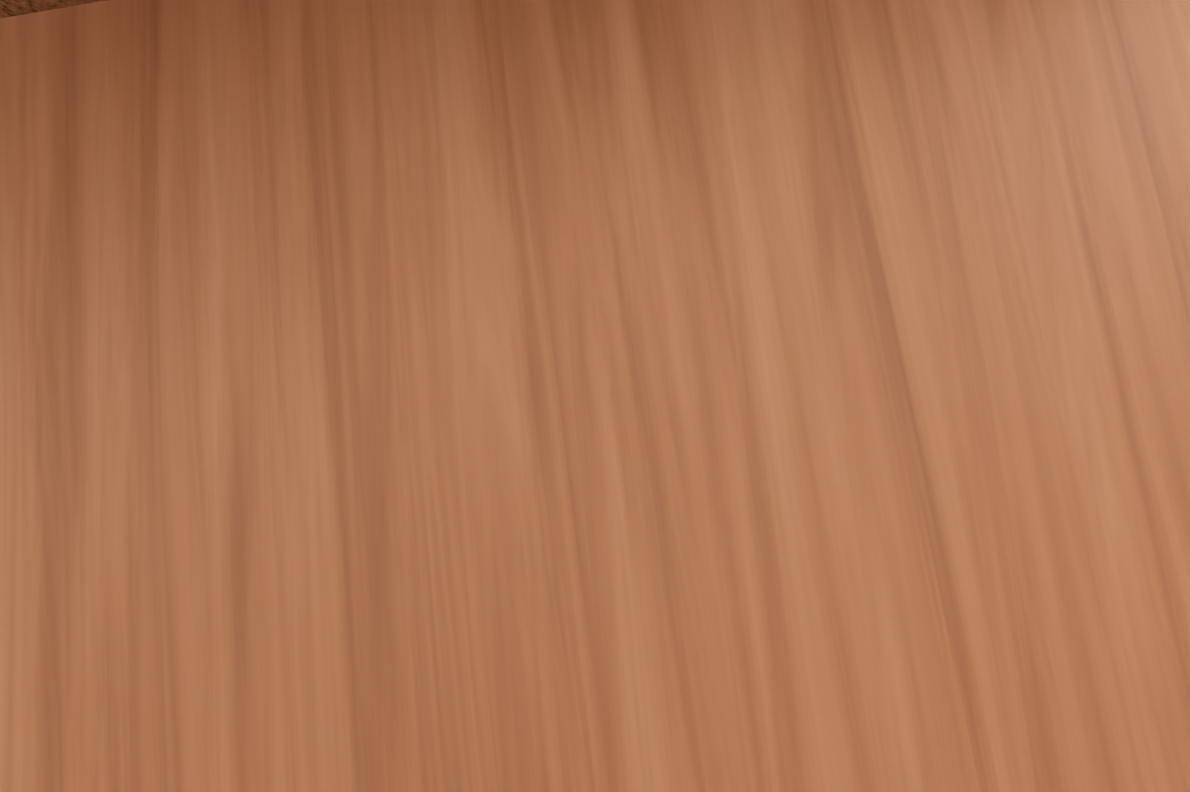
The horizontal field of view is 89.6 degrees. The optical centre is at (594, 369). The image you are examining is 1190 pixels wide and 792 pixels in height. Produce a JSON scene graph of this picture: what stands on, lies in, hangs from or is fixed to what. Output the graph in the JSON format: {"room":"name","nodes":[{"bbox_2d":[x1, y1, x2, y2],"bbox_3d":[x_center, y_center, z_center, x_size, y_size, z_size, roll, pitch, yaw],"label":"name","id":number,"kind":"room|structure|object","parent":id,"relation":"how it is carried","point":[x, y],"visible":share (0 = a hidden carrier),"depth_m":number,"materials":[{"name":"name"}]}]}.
{"room":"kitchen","nodes":[
{"label":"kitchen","id":0,"kind":"room"},
{"bbox_3d":[0.936,1.400,6.022,4.230,0.050,15.600,-7,-8,-1],"label":"floor","id":1,"kind":"structure","parent":0,"visible":0},
{"bbox_2d":[0,0,1189,791],"bbox_3d":[-0.297,0.361,1.231,2.391,1.030,2.620,-7,-8,-1],"label":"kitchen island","id":2,"kind":"object","parent":1,"relation":"on","point":[594,394],"visible":1,"depth_m":0.32,"materials":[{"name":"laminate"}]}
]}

